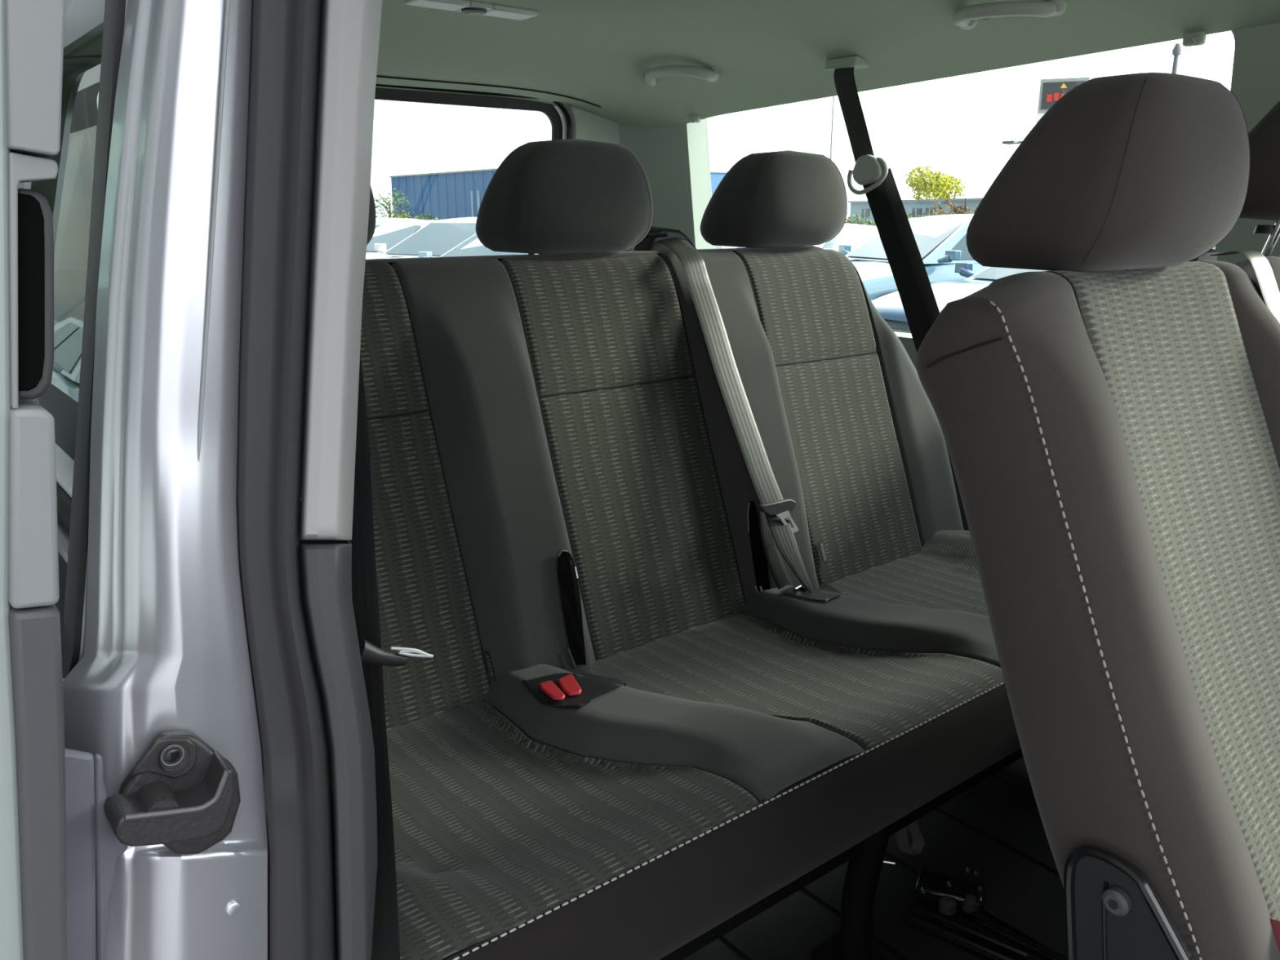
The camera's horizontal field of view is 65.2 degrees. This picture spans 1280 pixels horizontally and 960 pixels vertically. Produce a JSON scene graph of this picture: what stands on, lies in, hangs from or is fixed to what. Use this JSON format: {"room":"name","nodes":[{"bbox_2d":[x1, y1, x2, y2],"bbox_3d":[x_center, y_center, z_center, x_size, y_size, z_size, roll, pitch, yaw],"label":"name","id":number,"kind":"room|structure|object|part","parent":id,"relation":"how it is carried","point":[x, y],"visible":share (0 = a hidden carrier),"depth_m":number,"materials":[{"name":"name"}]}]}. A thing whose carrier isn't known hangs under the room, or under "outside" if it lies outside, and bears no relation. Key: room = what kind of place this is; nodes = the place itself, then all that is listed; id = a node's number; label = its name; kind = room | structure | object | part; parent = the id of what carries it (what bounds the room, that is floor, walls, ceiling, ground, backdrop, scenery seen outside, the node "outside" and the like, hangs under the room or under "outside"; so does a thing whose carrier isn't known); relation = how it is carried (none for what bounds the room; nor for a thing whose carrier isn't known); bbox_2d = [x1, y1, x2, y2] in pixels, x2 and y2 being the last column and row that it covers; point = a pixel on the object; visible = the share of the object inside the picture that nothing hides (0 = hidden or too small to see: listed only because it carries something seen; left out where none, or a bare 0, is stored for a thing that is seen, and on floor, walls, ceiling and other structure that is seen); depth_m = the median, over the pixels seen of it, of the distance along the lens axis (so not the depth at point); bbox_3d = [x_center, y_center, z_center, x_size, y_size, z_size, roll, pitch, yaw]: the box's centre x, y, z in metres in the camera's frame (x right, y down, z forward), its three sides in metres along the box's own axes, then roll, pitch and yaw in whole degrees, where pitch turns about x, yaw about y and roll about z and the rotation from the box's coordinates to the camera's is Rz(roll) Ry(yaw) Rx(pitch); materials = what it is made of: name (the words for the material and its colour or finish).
{"room":"vehicle interior","nodes":[
{"label":"vehicle interior","id":0,"kind":"room"},
{"bbox_2d":[54,0,267,959],"bbox_3d":[-0.832,0.054,1.307,0.291,1.720,1.811,-12,19,-37],"label":"pillar","id":1,"kind":"structure","parent":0,"point":[149,606],"depth_m":0.58,"materials":[{"name":"silver metal"}]},
{"bbox_2d":[0,0,67,959],"bbox_3d":[-0.668,0.156,0.907,0.246,1.630,1.140,-12,19,-37],"label":"door","id":2,"kind":"structure","parent":1,"relation":"in","point":[33,870],"depth_m":0.45,"materials":[{"name":"silver metal"}]},
{"bbox_3d":[-0.285,0.009,0.463,0.028,0.091,0.050,-12,19,-37],"label":"trim","id":3,"kind":"part","parent":2,"relation":"part of","materials":[{"name":"grey plastic"}]},
{"bbox_3d":[-0.258,-0.220,0.424,0.043,0.159,0.050,-12,19,-37],"label":"trim","id":4,"kind":"part","parent":2,"relation":"part of","materials":[{"name":"grey plastic"}]},
{"bbox_3d":[-0.306,0.285,0.519,0.064,0.472,0.050,-12,19,-37],"label":"trim","id":5,"kind":"part","parent":2,"relation":"part of","materials":[{"name":"grey plastic"}]},
{"bbox_2d":[17,0,105,564],"bbox_3d":[-0.794,-0.295,1.175,0.089,0.467,1.485,-12,19,-37],"label":"window","id":6,"kind":"structure","parent":1,"relation":"in","point":[68,196],"depth_m":0.68,"materials":[{"name":"clear glass"}]},
{"bbox_2d":[103,730,240,854],"bbox_3d":[-0.272,0.192,0.591,0.074,0.085,0.038,-12,19,-37],"label":"door latch","id":7,"kind":"object","parent":1,"relation":"in","point":[182,795],"depth_m":0.58,"materials":[{"name":"black"}]},
{"bbox_2d":[165,749,179,762],"bbox_3d":[-0.273,0.161,0.583,0.008,0.008,0.001,-12,19,-37],"label":"screw","id":8,"kind":"object","parent":7,"relation":"attached to","point":[171,755],"depth_m":0.58,"materials":[{"name":"black"}]},
{"bbox_2d":[235,0,336,959],"bbox_3d":[-0.221,0.218,0.663,0.154,1.272,0.047,-12,19,-37],"label":"seal","id":9,"kind":"object","parent":1,"relation":"attached to","point":[286,34],"visible":1,"depth_m":0.60,"materials":[{"name":"rubber"}]},
{"bbox_2d":[299,500,377,959],"bbox_3d":[-0.290,0.464,0.899,0.088,0.962,0.386,-8,17,-27],"label":"trim","id":10,"kind":"structure","parent":1,"relation":"attached to","point":[326,566],"depth_m":0.67,"materials":[{"name":"grey plastic"}]},
{"bbox_2d":[300,0,382,540],"bbox_3d":[-0.244,-0.233,0.749,0.118,0.522,0.392,-8,17,-27],"label":"trim","id":11,"kind":"structure","parent":1,"relation":"attached to","point":[350,30],"depth_m":0.60,"materials":[{"name":"grey plastic"}]},
{"bbox_2d":[333,351,433,959],"bbox_3d":[-0.226,0.115,0.867,0.098,0.400,0.454,-4,15,-15],"label":"belt","id":12,"kind":"object","parent":1,"relation":"hanging from","point":[385,936],"visible":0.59,"depth_m":0.98,"materials":[{"name":"black fabric"}]},
{"bbox_3d":[-0.226,0.171,0.991,0.045,0.024,0.003,-12,19,-37],"label":"tongue blade","id":13,"kind":"part","parent":12,"relation":"part of","materials":[{"name":"silver metal"}]},
{"bbox_2d":[374,84,591,140],"bbox_3d":[-0.659,-0.363,2.558,1.870,1.480,0.148,-12,19,-37],"label":"window frame","id":14,"kind":"structure","parent":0,"point":[566,122],"depth_m":2.59,"materials":[{"name":"black plastic"}]},
{"bbox_3d":[-0.706,-0.653,2.441,1.750,0.860,0.146,-12,19,-37],"label":"panel","id":15,"kind":"part","parent":14,"relation":"part of","materials":[{"name":"grey plastic"}]},
{"bbox_2d":[375,0,1279,128],"bbox_3d":[0.462,-0.591,0.952,1.680,0.250,3.700,-12,19,-37],"label":"ceiling","id":16,"kind":"structure","parent":0,"point":[595,57],"depth_m":2.13,"materials":[{"name":"grey fabric"}]},
{"bbox_2d":[404,0,537,20],"bbox_3d":[-0.334,-0.944,2.003,0.267,0.018,0.067,-12,19,-37],"label":"recessed light","id":17,"kind":"object","parent":16,"relation":"in","point":[471,8],"visible":1,"depth_m":1.99,"materials":[{"name":"white plastic"}]},
{"bbox_2d":[644,64,718,86],"bbox_3d":[0.070,-1.001,2.493,0.132,0.041,0.315,-8,17,-27],"label":"handle","id":18,"kind":"object","parent":16,"relation":"attached to","point":[709,75],"visible":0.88,"depth_m":2.38,"materials":[{"name":"grey plastic"}]},
{"bbox_2d":[689,115,702,123],"bbox_3d":[0.143,-0.953,2.638,0.031,0.025,0.038,-12,19,-37],"label":"hook","id":19,"kind":"object","parent":16,"relation":"attached to","point":[695,118],"visible":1,"depth_m":2.63,"materials":[{"name":"grey plastic"}]},
{"bbox_2d":[825,55,951,459],"bbox_3d":[0.581,-0.419,2.119,0.077,0.924,0.486,-12,19,-37],"label":"belt","id":20,"kind":"object","parent":16,"relation":"hanging from","point":[919,304],"visible":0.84,"depth_m":2.13,"materials":[{"name":"black fabric"}]},
{"bbox_3d":[0.447,-0.894,2.147,0.055,0.020,0.085,-12,19,-37],"label":"roof slot plate","id":21,"kind":"part","parent":20,"relation":"part of","materials":[{"name":"grey plastic"}]},
{"bbox_3d":[0.489,-0.664,2.141,0.020,0.063,0.076,-12,19,-37],"label":"guide plate","id":22,"kind":"part","parent":20,"relation":"part of","materials":[{"name":"grey plastic"}]},
{"bbox_2d":[951,0,1066,30],"bbox_3d":[0.638,-0.824,1.763,0.098,0.033,0.205,-12,19,-37],"label":"handle","id":23,"kind":"object","parent":16,"relation":"attached to","point":[966,17],"visible":1,"depth_m":1.72,"materials":[{"name":"grey plastic"}]},
{"bbox_2d":[1182,30,1206,46],"bbox_3d":[0.929,-0.739,1.677,0.031,0.025,0.038,-12,19,-37],"label":"hook","id":24,"kind":"object","parent":16,"relation":"attached to","point":[1196,37],"visible":1,"depth_m":1.67,"materials":[{"name":"grey plastic"}]},
{"bbox_2d":[682,756,1066,959],"bbox_3d":[0.462,0.706,1.299,1.860,0.045,3.700,-12,19,-37],"label":"floor","id":25,"kind":"structure","parent":0,"point":[994,828],"depth_m":1.51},
{"bbox_2d":[300,138,1023,959],"bbox_3d":[0.096,0.075,1.447,1.530,1.106,0.800,-12,19,-37],"label":"seat","id":26,"kind":"object","parent":25,"relation":"on","point":[620,738],"visible":0.74,"depth_m":1.35,"materials":[{"name":"fabric"}]},
{"bbox_3d":[-0.183,0.011,1.373,0.170,0.603,0.282,-12,19,-37],"label":"backrest panel","id":27,"kind":"part","parent":26,"relation":"part of","materials":[{"name":"fabric"}]},
{"bbox_3d":[0.001,0.299,1.216,0.524,0.074,0.194,9,17,30],"label":"cushion panel","id":28,"kind":"part","parent":26,"relation":"part of","materials":[{"name":"fabric"}]},
{"bbox_2d":[632,226,813,592],"bbox_3d":[0.124,-0.131,1.640,0.134,0.550,0.425,-7,17,-26],"label":"belt","id":29,"kind":"object","parent":26,"relation":"on","point":[776,532],"visible":0.99,"depth_m":1.58,"materials":[{"name":"grey fabric"}]},
{"bbox_3d":[0.231,0.067,1.569,0.050,0.039,0.003,-12,19,-37],"label":"tongue blade","id":30,"kind":"part","parent":29,"relation":"part of","materials":[{"name":"silver metal"}]},
{"bbox_3d":[0.184,-0.065,1.657,0.170,0.603,0.282,-12,19,-37],"label":"backrest panel","id":31,"kind":"part","parent":26,"relation":"part of","materials":[{"name":"fabric"}]},
{"bbox_3d":[0.193,0.418,1.437,1.420,0.050,0.360,-12,19,-37],"label":"seat frame","id":32,"kind":"part","parent":26,"relation":"part of","materials":[{"name":"black metal"}]},
{"bbox_3d":[0.293,0.549,1.343,0.070,0.242,0.090,-12,19,-37],"label":"leg","id":33,"kind":"part","parent":26,"relation":"part of","materials":[{"name":"black metal"}]},
{"bbox_3d":[0.368,0.223,1.499,0.524,0.074,0.194,9,17,30],"label":"cushion panel","id":34,"kind":"part","parent":26,"relation":"part of","materials":[{"name":"fabric"}]},
{"bbox_2d":[883,859,895,865],"bbox_3d":[0.330,0.529,1.469,0.043,0.124,0.122,14,20,42],"label":"rod","id":35,"kind":"object","parent":26,"relation":"attached to","point":[885,861],"visible":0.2,"depth_m":1.51,"materials":[{"name":"silver metal"}]},
{"bbox_3d":[0.529,-0.124,1.948,0.155,0.599,0.275,-12,19,-37],"label":"backrest panel","id":36,"kind":"part","parent":26,"relation":"part of","materials":[{"name":"fabric"}]},
{"bbox_2d":[895,820,924,854],"bbox_3d":[0.387,0.491,1.445,0.079,0.132,0.009,-12,19,-37],"label":"strap","id":37,"kind":"object","parent":26,"relation":"hanging from","point":[918,842],"visible":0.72,"depth_m":1.46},
{"bbox_2d":[913,866,986,915],"bbox_3d":[0.465,0.614,1.495,0.106,0.031,0.082,2,15,8],"label":"latch","id":38,"kind":"object","parent":25,"relation":"on","point":[951,893],"depth_m":1.49,"materials":[{"name":"black metal"}]},
{"bbox_3d":[0.453,0.624,1.470,0.026,0.019,0.026,-12,19,-37],"label":"knob","id":39,"kind":"part","parent":38,"relation":"part of","materials":[{"name":"rubber"}]},
{"bbox_3d":[0.487,0.623,1.474,0.026,0.019,0.026,-12,19,-37],"label":"knob","id":40,"kind":"part","parent":38,"relation":"part of","materials":[{"name":"rubber"}]},
{"bbox_2d":[902,902,1028,959],"bbox_3d":[0.461,0.646,1.424,0.171,0.007,0.032,11,19,36],"label":"rail","id":41,"kind":"object","parent":25,"relation":"on","point":[967,941],"visible":1,"depth_m":1.42,"materials":[{"name":"black metal"}]},
{"bbox_2d":[957,911,1066,959],"bbox_3d":[0.524,0.649,1.414,0.146,0.007,0.032,14,20,42],"label":"rail","id":42,"kind":"object","parent":25,"relation":"on","point":[975,914],"visible":0.93,"depth_m":1.42,"materials":[{"name":"black metal"}]},
{"bbox_2d":[915,72,1279,959],"bbox_3d":[0.842,0.174,0.966,1.018,1.158,0.832,-12,19,-37],"label":"seat","id":43,"kind":"object","parent":25,"relation":"on","point":[1108,415],"visible":1,"depth_m":0.83,"materials":[{"name":"fabric"}]},
{"bbox_3d":[0.368,0.210,0.806,0.041,0.689,0.402,-12,19,-37],"label":"backrest","id":44,"kind":"part","parent":43,"relation":"part of","materials":[{"name":"fabric"}]},
{"bbox_2d":[1107,899,1118,910],"bbox_3d":[0.368,0.330,0.778,0.001,0.007,0.008,-12,19,-37],"label":"socket","id":45,"kind":"object","parent":43,"relation":"attached to","point":[1113,904],"depth_m":0.78,"materials":[{"name":"black plastic"}]},
{"bbox_2d":[1186,248,1279,323],"bbox_3d":[0.719,0.014,1.090,0.063,0.511,0.316,-12,19,-37],"label":"belt","id":46,"kind":"object","parent":43,"relation":"attached to","point":[1263,269],"visible":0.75,"depth_m":1.07,"materials":[{"name":"grey fabric"}]},
{"bbox_3d":[0.759,0.130,1.107,0.041,0.689,0.402,-12,19,-37],"label":"backrest","id":47,"kind":"part","parent":43,"relation":"part of","materials":[{"name":"fabric"}]},
{"bbox_3d":[0.783,-0.298,1.237,0.010,0.072,0.029,-12,19,-37],"label":"post","id":48,"kind":"part","parent":43,"relation":"part of","materials":[{"name":"silver metal"}]},
{"bbox_2d":[685,22,1279,530],"bbox_3d":[1.177,0.058,1.717,0.150,1.700,3.700,-12,19,-37],"label":"panel","id":49,"kind":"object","parent":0,"point":[1255,73],"depth_m":1.68,"materials":[{"name":"grey plastic"}]},
{"bbox_2d":[588,113,694,252],"bbox_3d":[0.011,-0.704,2.865,0.367,0.740,0.166,4,15,14],"label":"trim","id":50,"kind":"structure","parent":49,"relation":"attached to","point":[662,153],"depth_m":2.79,"materials":[{"name":"grey plastic"}]},
{"bbox_3d":[1.204,0.386,1.827,0.080,1.010,3.700,-12,19,-37],"label":"panel","id":51,"kind":"part","parent":49,"relation":"part of","materials":[{"name":"grey plastic"}]},
{"bbox_3d":[0.563,-0.622,2.326,0.145,0.700,1.660,-12,19,-37],"label":"panel","id":52,"kind":"part","parent":49,"relation":"part of","materials":[{"name":"grey plastic"}]},
{"bbox_3d":[1.431,-0.341,1.276,0.145,0.700,1.120,-12,19,-37],"label":"panel","id":53,"kind":"part","parent":49,"relation":"part of","materials":[{"name":"grey plastic"}]},
{"label":"outside","id":54,"kind":"structure","parent":0,"visible":0},
{"label":"ground","id":55,"kind":"structure","parent":54,"visible":0},
{"bbox_2d":[373,187,412,218],"bbox_3d":[-13.087,-13.620,51.550,2.794,2.785,2.108,2,15,7],"label":"sparse tree","id":56,"kind":"object","parent":55,"relation":"on","point":[389,213],"visible":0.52,"depth_m":51.34,"materials":[{"name":"green plant"}]},
{"bbox_2d":[375,217,422,224],"bbox_3d":[-5.111,-4.064,18.383,2.180,1.452,4.430,11,18,35],"label":"parked car","id":57,"kind":"object","parent":55,"relation":"on","point":[378,220],"visible":0.05,"depth_m":18.29,"materials":[{"name":"white paint"}]},
{"bbox_2d":[365,219,437,258],"bbox_3d":[-3.753,-3.476,16.223,2.180,1.432,4.430,11,18,35],"label":"parked car","id":58,"kind":"object","parent":55,"relation":"on","point":[390,233],"visible":0.05,"depth_m":15.68,"materials":[{"name":"grey paint"}]},
{"bbox_2d":[391,209,437,219],"bbox_3d":[-10.219,-11.376,45.294,2.456,1.690,2.166,-12,19,-37],"label":"shrub","id":59,"kind":"object","parent":55,"relation":"on","point":[398,215],"visible":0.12,"depth_m":44.90,"materials":[{"name":"green plant"}]},
{"bbox_2d":[373,217,476,258],"bbox_3d":[-2.360,-2.865,13.822,2.180,1.492,4.430,11,18,35],"label":"parked car","id":60,"kind":"object","parent":55,"relation":"on","point":[438,237],"visible":0.12,"depth_m":13.38,"materials":[{"name":"white paint"}]},
{"bbox_2d":[373,243,386,253],"bbox_3d":[-3.547,-3.176,13.751,0.254,0.145,0.112,11,18,35],"label":"mirror","id":61,"kind":"object","parent":60,"relation":"attached to","point":[380,247],"depth_m":13.72,"materials":[{"name":"white paint"}]},
{"bbox_2d":[417,233,527,257],"bbox_3d":[-1.352,-2.351,12.015,2.180,1.432,4.430,11,18,35],"label":"parked car","id":62,"kind":"object","parent":55,"relation":"on","point":[471,246],"visible":0.02,"depth_m":11.69,"materials":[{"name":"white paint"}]},
{"bbox_2d":[417,251,432,257],"bbox_3d":[-2.540,-2.652,11.946,0.254,0.145,0.112,11,18,35],"label":"mirror","id":63,"kind":"object","parent":62,"relation":"attached to","point":[420,254],"depth_m":11.93,"materials":[{"name":"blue paint"}]},
{"bbox_2d":[389,168,727,219],"bbox_3d":[-4.420,-23.099,83.507,25.268,4.570,25.778,-12,19,-37],"label":"warehouse","id":64,"kind":"structure","parent":55,"relation":"on","point":[460,193],"depth_m":77.94,"materials":[{"name":"blue metal"}]},
{"bbox_2d":[715,223,879,259],"bbox_3d":[2.402,-3.129,15.002,4.430,1.392,2.180,-14,20,-42],"label":"parked car","id":65,"kind":"object","parent":55,"relation":"on","point":[855,235],"visible":0.1,"depth_m":14.71,"materials":[{"name":"grey paint"}]},
{"bbox_2d":[715,245,725,248],"bbox_3d":[1.234,-3.477,15.133,0.112,0.145,0.254,-14,20,-42],"label":"mirror","id":66,"kind":"object","parent":65,"relation":"attached to","point":[716,246],"depth_m":15.11,"materials":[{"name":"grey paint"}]},
{"bbox_2d":[830,96,834,159],"bbox_3d":[5.364,-8.669,28.235,0.066,5.257,0.063,-12,19,-37],"label":"lamp post","id":67,"kind":"object","parent":55,"relation":"on","point":[833,96],"visible":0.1,"depth_m":27.93,"materials":[{"name":"grey metal"}]},
{"bbox_2d":[844,213,875,226],"bbox_3d":[9.475,-10.599,42.732,2.484,1.517,1.939,10,18,33],"label":"shrub","id":68,"kind":"object","parent":55,"relation":"on","point":[859,222],"visible":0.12,"depth_m":42.59,"materials":[{"name":"green plant"}]},
{"bbox_2d":[838,213,986,300],"bbox_3d":[3.567,-2.363,11.867,4.430,1.532,2.180,-6,16,-22],"label":"parked car","id":69,"kind":"object","parent":55,"relation":"on","point":[940,240],"visible":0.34,"depth_m":11.03,"materials":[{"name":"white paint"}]},
{"bbox_2d":[838,244,851,255],"bbox_3d":[2.555,-2.837,12.383,0.112,0.145,0.254,-6,16,-22],"label":"mirror","id":70,"kind":"object","parent":69,"relation":"attached to","point":[843,249],"depth_m":12.36,"materials":[{"name":"blue paint"}]},
{"bbox_2d":[937,249,960,263],"bbox_3d":[3.295,-2.378,10.666,0.112,0.145,0.254,-6,16,-22],"label":"mirror","id":71,"kind":"object","parent":69,"relation":"attached to","point":[950,255],"depth_m":10.61,"materials":[{"name":"blue paint"}]},
{"bbox_2d":[848,197,982,226],"bbox_3d":[30.201,-23.140,87.393,23.389,2.640,31.703,-12,19,-37],"label":"office building","id":72,"kind":"structure","parent":55,"relation":"on","point":[919,206],"depth_m":86.35,"materials":[{"name":"grey"}]},
{"bbox_2d":[906,211,937,217],"bbox_3d":[13.384,-12.270,48.771,2.038,1.621,2.582,-12,19,-37],"label":"shrub","id":73,"kind":"object","parent":55,"relation":"on","point":[914,215],"visible":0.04,"depth_m":48.48,"materials":[{"name":"green plant"}]},
{"bbox_2d":[904,164,966,199],"bbox_3d":[32.211,-30.973,109.142,7.051,6.551,5.660,-12,19,-37],"label":"broadleaf tree","id":74,"kind":"object","parent":55,"relation":"on","point":[936,184],"visible":0.87,"depth_m":107.52,"materials":[{"name":"green plant"}]},
{"bbox_2d":[925,197,976,216],"bbox_3d":[17.736,-14.476,55.645,3.760,2.336,3.557,-4,15,-13],"label":"shrub","id":75,"kind":"object","parent":55,"relation":"on","point":[957,211],"visible":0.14,"depth_m":55.21,"materials":[{"name":"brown plant"}]},
{"bbox_2d":[1002,140,1022,144],"bbox_3d":[10.143,-7.443,27.215,0.513,3.416,0.682,-12,19,-37],"label":"street lamp","id":76,"kind":"object","parent":55,"relation":"on","point":[1007,142],"visible":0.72,"depth_m":26.76,"materials":[{"name":"grey metal"}]},
{"bbox_2d":[871,246,1215,333],"bbox_3d":[4.199,-1.583,9.186,4.430,1.412,2.180,-7,17,-26],"label":"parked car","id":77,"kind":"object","parent":55,"relation":"on","point":[890,307],"visible":0.12,"depth_m":8.70,"materials":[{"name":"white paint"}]},
{"bbox_2d":[891,328,911,333],"bbox_3d":[2.245,-1.151,8.289,0.030,0.160,1.100,-7,17,-26],"label":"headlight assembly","id":78,"kind":"object","parent":77,"relation":"attached to","point":[898,330],"depth_m":8.36,"materials":[{"name":"clear plastic"}]},
{"bbox_2d":[954,262,974,277],"bbox_3d":[3.145,-2.021,9.637,0.112,0.145,0.254,-7,17,-26],"label":"mirror","id":79,"kind":"object","parent":77,"relation":"attached to","point":[964,268],"depth_m":9.61,"materials":[{"name":"blue paint"}]},
{"bbox_2d":[1036,76,1089,122],"bbox_3d":[14.021,-10.432,33.742,1.500,5.816,0.390,6,16,21],"label":"pylon sign","id":80,"kind":"object","parent":55,"relation":"on","point":[1051,90],"visible":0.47,"depth_m":33.05,"materials":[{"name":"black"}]},
{"bbox_3d":[13.964,-12.693,32.988,1.300,0.826,0.040,6,16,21],"label":"panel","id":81,"kind":"part","parent":80,"relation":"part of","materials":[{"name":"grey"}]},
{"bbox_2d":[1171,43,1182,74],"bbox_3d":[15.174,-9.337,28.998,0.264,6.152,0.251,-12,19,-37],"label":"lamp post","id":82,"kind":"object","parent":55,"relation":"on","point":[1177,50],"visible":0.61,"depth_m":28.25,"materials":[{"name":"grey metal"}]}
]}

